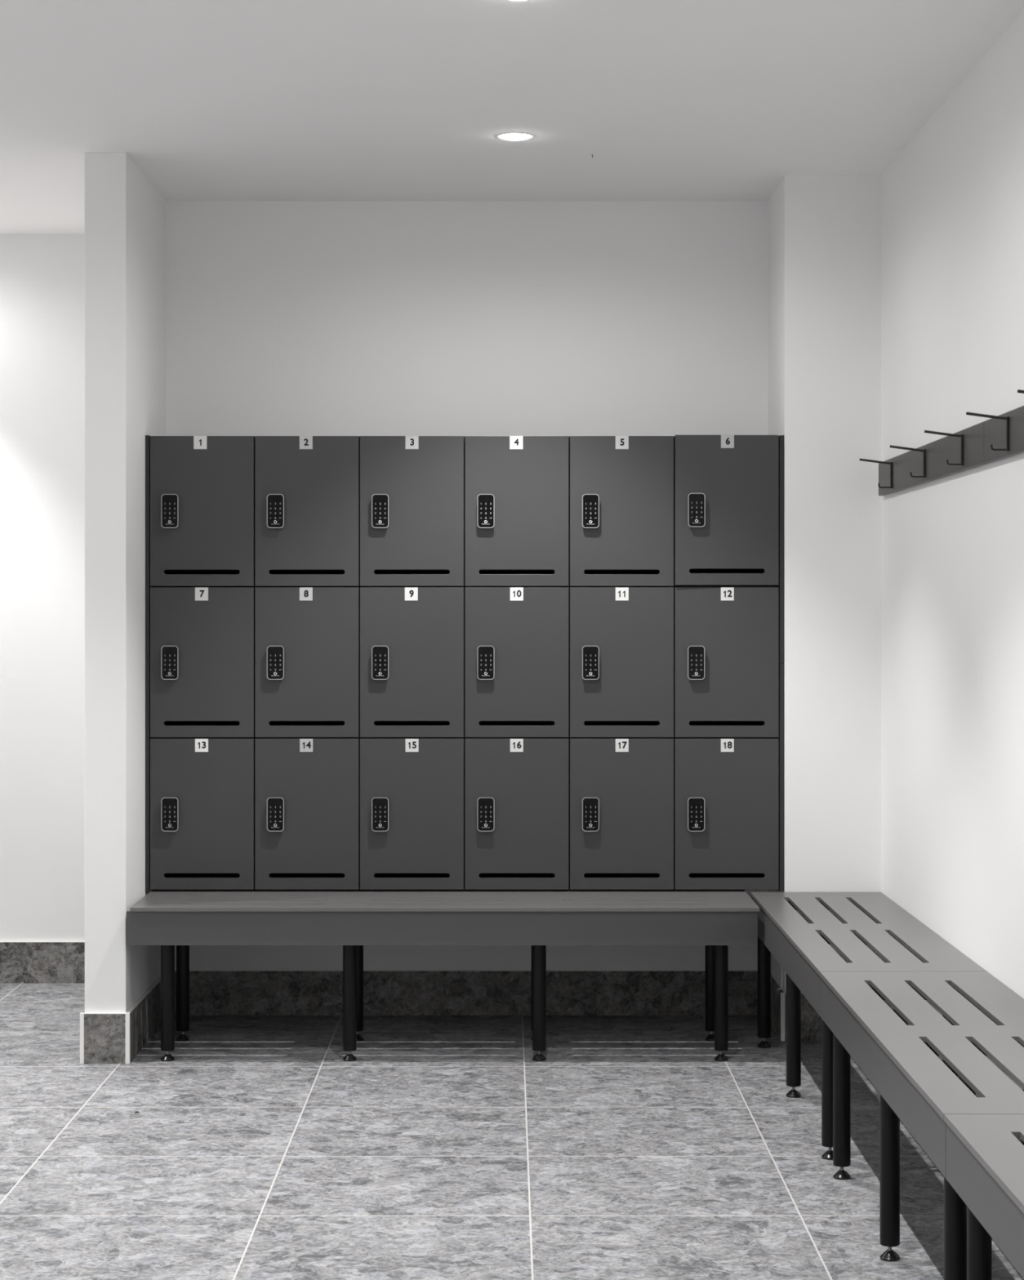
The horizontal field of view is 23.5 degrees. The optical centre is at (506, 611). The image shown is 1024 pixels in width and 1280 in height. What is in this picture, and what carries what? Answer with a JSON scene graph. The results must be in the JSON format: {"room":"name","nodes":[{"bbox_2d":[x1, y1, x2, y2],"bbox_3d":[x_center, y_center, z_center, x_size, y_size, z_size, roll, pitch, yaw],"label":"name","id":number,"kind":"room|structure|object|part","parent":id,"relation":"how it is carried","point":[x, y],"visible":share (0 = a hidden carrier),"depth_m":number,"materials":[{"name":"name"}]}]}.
{"room":"changing room","nodes":[
{"label":"changing room","id":0,"kind":"room"},
{"bbox_2d":[0,234,84,941],"bbox_3d":[-2.377,-0.013,8.966,2.246,2.706,0.100,0,0,0],"label":"wall","id":1,"kind":"structure","parent":0,"point":[42,276],"depth_m":8.92,"materials":[{"name":"paint"}]},
{"bbox_2d":[0,942,84,982],"bbox_3d":[-2.383,1.266,8.910,2.234,0.148,0.012,0,0,0],"label":"baseboard","id":2,"kind":"structure","parent":1,"relation":"attached to","point":[20,962],"depth_m":8.90,"materials":[{"name":"stone"}]},
{"bbox_2d":[0,941,84,942],"bbox_3d":[-2.383,1.191,8.910,2.234,0.002,0.012,0,0,0],"label":"trim","id":3,"kind":"structure","parent":1,"relation":"attached to","point":[0,941],"depth_m":8.90,"materials":[{"name":"white tile"}]},
{"bbox_2d":[84,152,166,1012],"bbox_3d":[-1.192,-0.013,8.122,0.123,2.706,1.588,0,0,0],"label":"wall partition","id":4,"kind":"structure","parent":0,"point":[126,215],"depth_m":7.33,"materials":[{"name":"paint"}]},
{"bbox_2d":[80,1013,84,1063],"bbox_3d":[-1.260,1.266,7.322,0.012,0.148,0.012,0,0,0],"label":"trim","id":5,"kind":"structure","parent":4,"relation":"attached to","point":[82,1015],"depth_m":7.32,"materials":[{"name":"white tile"}]},
{"bbox_2d":[84,1013,124,1063],"bbox_3d":[-1.192,1.266,7.322,0.123,0.148,0.012,0,0,0],"label":"baseboard","id":6,"kind":"structure","parent":4,"relation":"attached to","point":[104,1033],"depth_m":7.32,"materials":[{"name":"stone"}]},
{"bbox_2d":[80,1012,129,1013],"bbox_3d":[-1.192,1.191,7.322,0.147,0.002,0.012,0,0,0],"label":"trim","id":7,"kind":"structure","parent":6,"relation":"attached to","point":[80,1012],"depth_m":7.32,"materials":[{"name":"white tile"}]},
{"bbox_2d":[124,1013,129,1063],"bbox_3d":[-1.125,1.266,7.322,0.012,0.148,0.012,0,0,0],"label":"trim","id":8,"kind":"structure","parent":4,"relation":"attached to","point":[126,1015],"depth_m":7.32,"materials":[{"name":"white tile"}]},
{"bbox_2d":[126,976,160,1013],"bbox_3d":[-1.125,1.191,7.766,0.012,0.002,0.876,0,0,0],"label":"trim","id":9,"kind":"structure","parent":4,"relation":"attached to","point":[158,980],"depth_m":7.65,"materials":[{"name":"white metal"}]},
{"bbox_2d":[129,981,160,1062],"bbox_3d":[-1.125,1.266,7.766,0.012,0.148,0.876,0,0,0],"label":"baseboard","id":10,"kind":"structure","parent":4,"relation":"attached to","point":[145,1018],"depth_m":7.63,"materials":[{"name":"stone"}]},
{"bbox_2d":[145,662,150,891],"bbox_3d":[-1.125,0.517,7.736,0.011,0.712,0.040,0,0,0],"label":"strip","id":11,"kind":"object","parent":4,"relation":"attached to","point":[148,664],"visible":1,"depth_m":7.72,"materials":[{"name":"metal"}]},
{"bbox_2d":[145,435,150,662],"bbox_3d":[-1.125,-0.197,7.736,0.011,0.713,0.040,0,0,0],"label":"strip","id":12,"kind":"object","parent":4,"relation":"attached to","point":[147,437],"visible":1,"depth_m":7.72,"materials":[{"name":"metal"}]},
{"bbox_2d":[166,201,768,969],"bbox_3d":[-0.131,-0.013,8.254,2.000,2.706,0.100,0,0,0],"label":"wall","id":13,"kind":"structure","parent":0,"point":[284,318],"depth_m":8.21,"materials":[{"name":"paint"}]},
{"bbox_2d":[174,971,757,1015],"bbox_3d":[-0.131,1.266,8.198,1.976,0.148,0.012,0,0,0],"label":"baseboard","id":14,"kind":"structure","parent":13,"relation":"attached to","point":[211,993],"depth_m":8.19,"materials":[{"name":"stone"}]},
{"bbox_2d":[174,969,757,971],"bbox_3d":[-0.131,1.191,8.198,1.976,0.002,0.012,0,0,0],"label":"trim","id":15,"kind":"structure","parent":13,"relation":"attached to","point":[175,970],"depth_m":8.19,"materials":[{"name":"white tile"}]},
{"bbox_2d":[770,974,783,1039],"bbox_3d":[0.863,1.266,7.954,0.012,0.148,0.476,0,0,0],"label":"baseboard","id":16,"kind":"structure","parent":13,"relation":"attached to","point":[775,990],"depth_m":7.87,"materials":[{"name":"stone"}]},
{"bbox_2d":[0,982,1023,1279],"bbox_3d":[-1.164,1.390,3.808,4.872,0.100,10.416,0,0,0],"label":"floor","id":17,"kind":"structure","parent":0,"point":[443,1151],"depth_m":6.09,"materials":[{"name":"tile"}]},
{"bbox_2d":[126,888,759,1061],"bbox_3d":[-0.189,1.107,7.742,1.875,0.465,0.885,0,0,0],"label":"bench","id":18,"kind":"object","parent":17,"relation":"on","point":[716,920],"visible":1,"depth_m":7.31,"materials":[{"name":"laminate"}]},
{"bbox_3d":[-1.014,1.114,7.375,0.041,0.392,0.041,0,0,0],"label":"leg","id":19,"kind":"part","parent":18,"relation":"part of","materials":[{"name":"black metal"}]},
{"bbox_3d":[-1.014,1.114,7.720,0.041,0.392,0.041,0,0,0],"label":"leg","id":20,"kind":"part","parent":18,"relation":"part of","materials":[{"name":"black metal"}]},
{"bbox_2d":[150,737,254,889],"bbox_3d":[-0.954,0.632,7.942,0.328,0.476,0.487,0,0,0],"label":"locker","id":21,"kind":"object","parent":18,"relation":"on","point":[202,789],"visible":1,"depth_m":7.72,"materials":[{"name":"grey metal"}]},
{"bbox_3d":[-1.052,0.632,7.701,0.049,0.102,0.002,0,0,0],"label":"panel","id":22,"kind":"part","parent":21,"relation":"part of","materials":[{"name":"black plastic"}]},
{"bbox_3d":[-0.954,0.417,7.715,0.041,0.041,0.001,0,0,0],"label":"number plate","id":23,"kind":"part","parent":21,"relation":"part of","materials":[{"name":"white plastic"}]},
{"bbox_2d":[150,586,254,737],"bbox_3d":[-0.954,0.158,7.942,0.328,0.473,0.487,0,0,0],"label":"locker","id":24,"kind":"object","parent":21,"relation":"on","point":[202,638],"visible":0.99,"depth_m":7.72,"materials":[{"name":"grey metal"}]},
{"bbox_3d":[-1.052,0.158,7.701,0.049,0.102,0.002,0,0,0],"label":"panel","id":25,"kind":"part","parent":24,"relation":"part of","materials":[{"name":"black plastic"}]},
{"bbox_3d":[-0.954,-0.056,7.715,0.041,0.041,0.001,0,0,0],"label":"number plate","id":26,"kind":"part","parent":24,"relation":"part of","materials":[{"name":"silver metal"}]},
{"bbox_2d":[150,435,254,586],"bbox_3d":[-0.954,-0.315,7.942,0.328,0.472,0.487,0,0,0],"label":"locker","id":27,"kind":"object","parent":24,"relation":"on","point":[202,487],"visible":0.98,"depth_m":7.72,"materials":[{"name":"grey metal"}]},
{"bbox_3d":[-1.052,-0.315,7.701,0.049,0.102,0.002,0,0,0],"label":"panel","id":28,"kind":"part","parent":27,"relation":"part of","materials":[{"name":"black plastic"}]},
{"bbox_3d":[-0.958,-0.530,7.715,0.041,0.041,0.001,0,0,0],"label":"number plate","id":29,"kind":"part","parent":27,"relation":"part of","materials":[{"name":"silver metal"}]},
{"bbox_2d":[254,737,359,889],"bbox_3d":[-0.625,0.632,7.942,0.328,0.476,0.487,0,0,0],"label":"locker","id":30,"kind":"object","parent":18,"relation":"on","point":[307,790],"visible":0.99,"depth_m":7.72,"materials":[{"name":"grey metal"}]},
{"bbox_3d":[-0.722,0.632,7.701,0.049,0.102,0.002,0,0,0],"label":"panel","id":31,"kind":"part","parent":30,"relation":"part of","materials":[{"name":"black plastic"}]},
{"bbox_3d":[-0.627,0.417,7.715,0.041,0.041,0.001,0,0,0],"label":"number plate","id":32,"kind":"part","parent":30,"relation":"part of","materials":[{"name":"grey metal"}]},
{"bbox_2d":[254,586,359,737],"bbox_3d":[-0.625,0.158,7.942,0.328,0.473,0.487,0,0,0],"label":"locker","id":33,"kind":"object","parent":30,"relation":"on","point":[307,639],"visible":0.99,"depth_m":7.72,"materials":[{"name":"grey metal"}]},
{"bbox_3d":[-0.722,0.158,7.701,0.049,0.102,0.002,0,0,0],"label":"panel","id":34,"kind":"part","parent":33,"relation":"part of","materials":[{"name":"black plastic"}]},
{"bbox_3d":[-0.628,-0.056,7.715,0.041,0.041,0.001,0,0,0],"label":"number plate","id":35,"kind":"part","parent":33,"relation":"part of","materials":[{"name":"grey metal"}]},
{"bbox_2d":[254,435,359,586],"bbox_3d":[-0.625,-0.315,7.942,0.328,0.472,0.487,0,0,0],"label":"locker","id":36,"kind":"object","parent":33,"relation":"on","point":[307,488],"visible":0.98,"depth_m":7.72,"materials":[{"name":"grey metal"}]},
{"bbox_3d":[-0.722,-0.315,7.701,0.049,0.102,0.002,0,0,0],"label":"panel","id":37,"kind":"part","parent":36,"relation":"part of","materials":[{"name":"black plastic"}]},
{"bbox_3d":[-0.628,-0.530,7.715,0.041,0.041,0.001,0,0,0],"label":"number plate","id":38,"kind":"part","parent":36,"relation":"part of","materials":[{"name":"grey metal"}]},
{"bbox_3d":[-0.469,1.114,7.375,0.041,0.392,0.041,0,0,0],"label":"leg","id":39,"kind":"part","parent":18,"relation":"part of","materials":[{"name":"black metal"}]},
{"bbox_3d":[-0.469,1.114,7.720,0.041,0.392,0.041,0,0,0],"label":"leg","id":40,"kind":"part","parent":18,"relation":"part of","materials":[{"name":"black metal"}]},
{"bbox_2d":[360,737,464,889],"bbox_3d":[-0.297,0.632,7.942,0.328,0.476,0.487,0,0,0],"label":"locker","id":41,"kind":"object","parent":18,"relation":"on","point":[412,789],"visible":1,"depth_m":7.72,"materials":[{"name":"grey metal"}]},
{"bbox_3d":[-0.395,0.632,7.701,0.049,0.102,0.002,0,0,0],"label":"panel","id":42,"kind":"part","parent":41,"relation":"part of","materials":[{"name":"black plastic"}]},
{"bbox_3d":[-0.296,0.417,7.715,0.041,0.041,0.001,0,0,0],"label":"number plate","id":43,"kind":"part","parent":41,"relation":"part of","materials":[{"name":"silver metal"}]},
{"bbox_2d":[360,586,464,737],"bbox_3d":[-0.297,0.158,7.942,0.328,0.473,0.487,0,0,0],"label":"locker","id":44,"kind":"object","parent":41,"relation":"on","point":[412,638],"visible":1,"depth_m":7.72,"materials":[{"name":"grey metal"}]},
{"bbox_3d":[-0.395,0.158,7.701,0.049,0.102,0.002,0,0,0],"label":"panel","id":45,"kind":"part","parent":44,"relation":"part of","materials":[{"name":"black plastic"}]},
{"bbox_3d":[-0.298,-0.056,7.715,0.041,0.041,0.001,0,0,0],"label":"number plate","id":46,"kind":"part","parent":44,"relation":"part of","materials":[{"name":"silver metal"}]},
{"bbox_2d":[360,435,464,586],"bbox_3d":[-0.297,-0.315,7.942,0.328,0.472,0.487,0,0,0],"label":"locker","id":47,"kind":"object","parent":44,"relation":"on","point":[412,487],"visible":1,"depth_m":7.72,"materials":[{"name":"grey metal"}]},
{"bbox_3d":[-0.395,-0.315,7.701,0.049,0.102,0.002,0,0,0],"label":"panel","id":48,"kind":"part","parent":47,"relation":"part of","materials":[{"name":"black plastic"}]},
{"bbox_3d":[-0.296,-0.530,7.715,0.041,0.041,0.001,0,0,0],"label":"number plate","id":49,"kind":"part","parent":47,"relation":"part of","materials":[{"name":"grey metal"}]},
{"bbox_3d":[-0.183,0.881,7.742,1.864,0.012,0.885,0,0,0],"label":"seat","id":50,"kind":"part","parent":18,"relation":"part of","materials":[{"name":"laminate"}]},
{"bbox_2d":[464,737,568,889],"bbox_3d":[0.032,0.632,7.942,0.328,0.476,0.487,0,0,0],"label":"locker","id":51,"kind":"object","parent":18,"relation":"on","point":[517,789],"visible":0.99,"depth_m":7.72,"materials":[{"name":"grey metal"}]},
{"bbox_3d":[-0.065,0.632,7.701,0.049,0.102,0.002,0,0,0],"label":"panel","id":52,"kind":"part","parent":51,"relation":"part of","materials":[{"name":"black plastic"}]},
{"bbox_2d":[464,586,568,737],"bbox_3d":[0.032,0.158,7.942,0.328,0.473,0.487,0,0,0],"label":"locker","id":53,"kind":"object","parent":51,"relation":"on","point":[517,638],"visible":1,"depth_m":7.72,"materials":[{"name":"grey metal"}]},
{"bbox_3d":[-0.065,0.158,7.701,0.049,0.102,0.002,0,0,0],"label":"panel","id":54,"kind":"part","parent":53,"relation":"part of","materials":[{"name":"black plastic"}]},
{"bbox_2d":[464,435,568,586],"bbox_3d":[0.032,-0.315,7.942,0.328,0.472,0.487,0,0,0],"label":"locker","id":55,"kind":"object","parent":53,"relation":"on","point":[517,487],"visible":1,"depth_m":7.72,"materials":[{"name":"grey metal"}]},
{"bbox_3d":[-0.065,-0.315,7.701,0.049,0.102,0.002,0,0,0],"label":"panel","id":56,"kind":"part","parent":55,"relation":"part of","materials":[{"name":"black plastic"}]},
{"bbox_3d":[0.030,-0.530,7.715,0.041,0.041,0.001,0,0,0],"label":"number plate","id":57,"kind":"part","parent":55,"relation":"part of","materials":[{"name":"white plastic"}]},
{"bbox_3d":[0.031,-0.056,7.715,0.041,0.041,0.001,0,0,0],"label":"number plate","id":58,"kind":"part","parent":53,"relation":"part of","materials":[{"name":"white plastic"}]},
{"bbox_3d":[0.031,0.417,7.715,0.041,0.041,0.001,0,0,0],"label":"number plate","id":59,"kind":"part","parent":51,"relation":"part of","materials":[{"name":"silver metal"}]},
{"bbox_3d":[0.097,1.114,7.720,0.041,0.392,0.041,0,0,0],"label":"leg","id":60,"kind":"part","parent":18,"relation":"part of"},
{"bbox_3d":[0.097,1.114,7.375,0.041,0.392,0.041,0,0,0],"label":"leg","id":61,"kind":"part","parent":18,"relation":"part of","materials":[{"name":"black metal"}]},
{"bbox_2d":[568,737,673,889],"bbox_3d":[0.360,0.632,7.942,0.328,0.476,0.487,0,0,0],"label":"locker","id":62,"kind":"object","parent":18,"relation":"on","point":[621,789],"visible":0.99,"depth_m":7.72,"materials":[{"name":"grey metal"}]},
{"bbox_3d":[0.262,0.632,7.701,0.049,0.102,0.002,0,0,0],"label":"panel","id":63,"kind":"part","parent":62,"relation":"part of","materials":[{"name":"black plastic"}]},
{"bbox_2d":[568,586,673,737],"bbox_3d":[0.360,0.158,7.942,0.328,0.473,0.487,0,0,0],"label":"locker","id":64,"kind":"object","parent":62,"relation":"on","point":[621,638],"visible":1,"depth_m":7.72,"materials":[{"name":"grey metal"}]},
{"bbox_3d":[0.262,0.158,7.701,0.049,0.102,0.002,0,0,0],"label":"panel","id":65,"kind":"part","parent":64,"relation":"part of","materials":[{"name":"black plastic"}]},
{"bbox_2d":[568,435,673,586],"bbox_3d":[0.360,-0.315,7.942,0.328,0.472,0.487,0,0,0],"label":"locker","id":66,"kind":"object","parent":64,"relation":"on","point":[621,487],"visible":1,"depth_m":7.72,"materials":[{"name":"grey metal"}]},
{"bbox_3d":[0.262,-0.315,7.701,0.049,0.102,0.002,0,0,0],"label":"panel","id":67,"kind":"part","parent":66,"relation":"part of","materials":[{"name":"black plastic"}]},
{"bbox_3d":[0.361,-0.530,7.715,0.041,0.041,0.001,0,0,0],"label":"number plate","id":68,"kind":"part","parent":66,"relation":"part of","materials":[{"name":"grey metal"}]},
{"bbox_3d":[0.361,-0.056,7.715,0.041,0.041,0.001,0,0,0],"label":"number plate","id":69,"kind":"part","parent":64,"relation":"part of","materials":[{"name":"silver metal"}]},
{"bbox_3d":[0.361,0.417,7.715,0.041,0.041,0.001,0,0,0],"label":"number plate","id":70,"kind":"part","parent":62,"relation":"part of","materials":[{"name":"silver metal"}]},
{"bbox_3d":[0.641,1.114,7.720,0.041,0.392,0.041,0,0,0],"label":"leg","id":71,"kind":"part","parent":18,"relation":"part of","materials":[{"name":"black metal"}]},
{"bbox_3d":[0.641,1.114,7.375,0.041,0.392,0.041,0,0,0],"label":"leg","id":72,"kind":"part","parent":18,"relation":"part of","materials":[{"name":"black metal"}]},
{"bbox_2d":[673,737,778,889],"bbox_3d":[0.689,0.632,7.942,0.328,0.476,0.487,0,0,0],"label":"locker","id":73,"kind":"object","parent":18,"relation":"on","point":[726,790],"visible":0.99,"depth_m":7.72,"materials":[{"name":"grey metal"}]},
{"bbox_3d":[0.592,0.632,7.701,0.049,0.102,0.002,0,0,0],"label":"panel","id":74,"kind":"part","parent":73,"relation":"part of","materials":[{"name":"black plastic"}]},
{"bbox_2d":[673,586,778,737],"bbox_3d":[0.689,0.158,7.942,0.328,0.473,0.487,0,0,0],"label":"locker","id":75,"kind":"object","parent":73,"relation":"on","point":[726,639],"visible":0.98,"depth_m":7.72,"materials":[{"name":"grey metal"}]},
{"bbox_3d":[0.592,0.158,7.701,0.049,0.102,0.002,0,0,0],"label":"panel","id":76,"kind":"part","parent":75,"relation":"part of","materials":[{"name":"black plastic"}]},
{"bbox_2d":[673,435,778,586],"bbox_3d":[0.689,-0.317,7.939,0.328,0.474,0.494,0,0,0],"label":"locker","id":77,"kind":"object","parent":75,"relation":"on","point":[726,487],"visible":0.99,"depth_m":7.71,"materials":[{"name":"grey metal"}]},
{"bbox_3d":[0.593,-0.318,7.694,0.049,0.102,0.002,0,0,-2],"label":"panel","id":78,"kind":"part","parent":77,"relation":"part of","materials":[{"name":"black plastic"}]},
{"bbox_3d":[0.691,-0.533,7.711,0.041,0.041,0.001,0,0,-1],"label":"number plate","id":79,"kind":"part","parent":77,"relation":"part of","materials":[{"name":"white plastic"}]},
{"bbox_3d":[0.690,-0.056,7.715,0.041,0.041,0.001,0,0,0],"label":"number plate","id":80,"kind":"part","parent":75,"relation":"part of","materials":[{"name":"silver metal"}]},
{"bbox_3d":[0.690,0.417,7.715,0.041,0.041,0.001,0,0,0],"label":"number plate","id":81,"kind":"part","parent":73,"relation":"part of","materials":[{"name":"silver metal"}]},
{"bbox_2d":[750,892,986,1159],"bbox_3d":[0.966,1.107,6.859,0.408,0.465,1.701,0,0,0],"label":"bench","id":82,"kind":"object","parent":17,"relation":"on","point":[802,948],"visible":0.55,"depth_m":6.80,"materials":[{"name":"laminate"}]},
{"bbox_3d":[0.793,1.114,7.600,0.041,0.392,0.041,0,0,0],"label":"leg","id":83,"kind":"part","parent":82,"relation":"part of","materials":[{"name":"black metal"}]},
{"bbox_3d":[0.793,1.114,6.823,0.041,0.392,0.041,0,0,0],"label":"leg","id":84,"kind":"part","parent":82,"relation":"part of","materials":[{"name":"black metal"}]},
{"bbox_3d":[0.793,1.114,6.053,0.041,0.392,0.041,0,0,0],"label":"leg","id":85,"kind":"part","parent":82,"relation":"part of","materials":[{"name":"black metal"}]},
{"bbox_3d":[0.966,0.881,6.859,0.408,0.012,1.701,0,0,0],"label":"seat","id":86,"kind":"part","parent":82,"relation":"part of","materials":[{"name":"laminate"}]},
{"bbox_3d":[0.943,0.902,6.859,0.315,0.030,1.641,0,0,0],"label":"support frame","id":87,"kind":"part","parent":82,"relation":"part of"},
{"bbox_3d":[1.090,1.114,6.823,0.041,0.392,0.041,0,0,0],"label":"leg","id":88,"kind":"part","parent":82,"relation":"part of","materials":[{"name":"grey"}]},
{"bbox_3d":[1.090,1.114,6.053,0.041,0.392,0.041,0,0,0],"label":"leg","id":89,"kind":"part","parent":82,"relation":"part of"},
{"bbox_2d":[819,971,1023,1279],"bbox_3d":[0.966,1.107,5.153,0.408,0.465,1.702,0,0,0],"label":"bench","id":90,"kind":"object","parent":17,"relation":"on","point":[901,1061],"visible":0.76,"depth_m":5.10,"materials":[{"name":"laminate"}]},
{"bbox_3d":[0.793,1.114,5.840,0.041,0.392,0.041,0,0,0],"label":"leg","id":91,"kind":"part","parent":90,"relation":"part of","materials":[{"name":"black metal"}]},
{"bbox_3d":[0.793,1.114,5.108,0.041,0.392,0.041,0,0,0],"label":"leg","id":92,"kind":"part","parent":90,"relation":"part of","materials":[{"name":"black metal"}]},
{"bbox_3d":[0.966,0.881,5.153,0.408,0.012,1.702,0,0,0],"label":"seat","id":93,"kind":"part","parent":90,"relation":"part of","materials":[{"name":"laminate"}]},
{"bbox_3d":[0.943,0.902,5.153,0.315,0.030,1.642,0,0,0],"label":"support frame","id":94,"kind":"part","parent":90,"relation":"part of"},
{"bbox_3d":[0.793,1.114,4.360,0.041,0.392,0.041,0,0,0],"label":"leg","id":95,"kind":"part","parent":90,"relation":"part of","materials":[{"name":"black metal"}]},
{"bbox_3d":[1.090,1.114,5.840,0.041,0.392,0.041,0,0,0],"label":"leg","id":96,"kind":"part","parent":90,"relation":"part of","materials":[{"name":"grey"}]},
{"bbox_2d":[943,1114,1023,1279],"bbox_3d":[0.966,1.107,3.447,0.408,0.465,1.702,0,0,0],"label":"bench","id":97,"kind":"object","parent":17,"relation":"on","point":[984,1154],"visible":1,"depth_m":4.06,"materials":[{"name":"laminate"}]},
{"bbox_3d":[0.793,1.114,4.140,0.041,0.392,0.041,0,0,0],"label":"leg","id":98,"kind":"part","parent":97,"relation":"part of","materials":[{"name":"black metal"}]},
{"bbox_3d":[0.966,0.881,3.447,0.408,0.012,1.702,0,0,0],"label":"seat","id":99,"kind":"part","parent":97,"relation":"part of","materials":[{"name":"laminate"}]},
{"bbox_2d":[0,0,1023,234],"bbox_3d":[-1.164,-1.416,3.808,4.872,0.100,10.416,0,0,0],"label":"ceiling","id":100,"kind":"structure","parent":0,"point":[211,100],"depth_m":6.53,"materials":[{"name":"paint"}]},
{"bbox_2d":[497,132,533,140],"bbox_3d":[0.025,-1.362,7.080,0.104,0.008,0.104,0,0,0],"label":"recessed light","id":101,"kind":"object","parent":100,"relation":"in","point":[513,135],"visible":1,"depth_m":7.06,"materials":[{"name":"white"}]},
{"bbox_2d":[768,175,880,993],"bbox_3d":[1.020,-0.013,8.010,0.303,2.706,0.588,0,0,0],"label":"wall column","id":102,"kind":"structure","parent":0,"point":[824,231],"depth_m":7.72,"materials":[{"name":"paint"}]},
{"bbox_2d":[778,662,784,891],"bbox_3d":[0.862,0.517,7.736,0.014,0.712,0.040,0,0,0],"label":"strip","id":103,"kind":"object","parent":102,"relation":"attached to","point":[781,666],"visible":1,"depth_m":7.72,"materials":[{"name":"metal"}]},
{"bbox_2d":[778,435,784,662],"bbox_3d":[0.862,-0.197,7.736,0.014,0.713,0.040,0,0,0],"label":"strip","id":104,"kind":"object","parent":102,"relation":"attached to","point":[781,437],"visible":1,"depth_m":7.72,"materials":[{"name":"metal"}]},
{"bbox_2d":[780,992,784,1040],"bbox_3d":[0.863,1.265,7.710,0.012,0.150,0.012,0,0,0],"label":"trim","id":105,"kind":"structure","parent":102,"relation":"attached to","point":[782,994],"depth_m":7.70,"materials":[{"name":"white metal"}]},
{"bbox_2d":[784,993,821,1040],"bbox_3d":[1.014,1.266,7.710,0.291,0.148,0.012,0,0,0],"label":"baseboard","id":106,"kind":"structure","parent":102,"relation":"attached to","point":[811,1021],"depth_m":7.70,"materials":[{"name":"stone"}]},
{"bbox_2d":[880,9,1023,1090],"bbox_3d":[1.222,-0.013,3.808,0.100,2.706,10.416,0,0,0],"label":"wall","id":107,"kind":"structure","parent":0,"point":[952,200],"depth_m":6.44,"materials":[{"name":"paint"}]},
{"bbox_2d":[858,421,988,495],"bbox_3d":[1.114,-0.411,6.819,0.116,0.101,1.693,0,0,0],"label":"coat rack","id":108,"kind":"object","parent":107,"relation":"attached to","point":[961,451],"visible":0.99,"depth_m":6.66,"materials":[{"name":"metal"}]},
{"bbox_2d":[883,1000,1019,1139],"bbox_3d":[1.166,1.266,3.208,0.012,0.148,9.016,0,0,0],"label":"baseboard","id":109,"kind":"structure","parent":107,"relation":"attached to","point":[883,1000],"depth_m":7.41,"materials":[{"name":"stone"}]},
{"bbox_2d":[884,1000,1020,1139],"bbox_3d":[1.166,1.191,3.208,0.012,0.002,9.016,0,0,0],"label":"trim","id":110,"kind":"structure","parent":107,"relation":"attached to","point":[884,1000],"depth_m":6.60,"materials":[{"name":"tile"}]},
{"bbox_2d":[965,389,1023,462],"bbox_3d":[1.114,-0.411,5.122,0.116,0.101,1.693,0,0,0],"label":"coat rack","id":111,"kind":"object","parent":107,"relation":"attached to","point":[1003,433],"visible":1,"depth_m":5.67,"materials":[{"name":"metal"}]}
]}

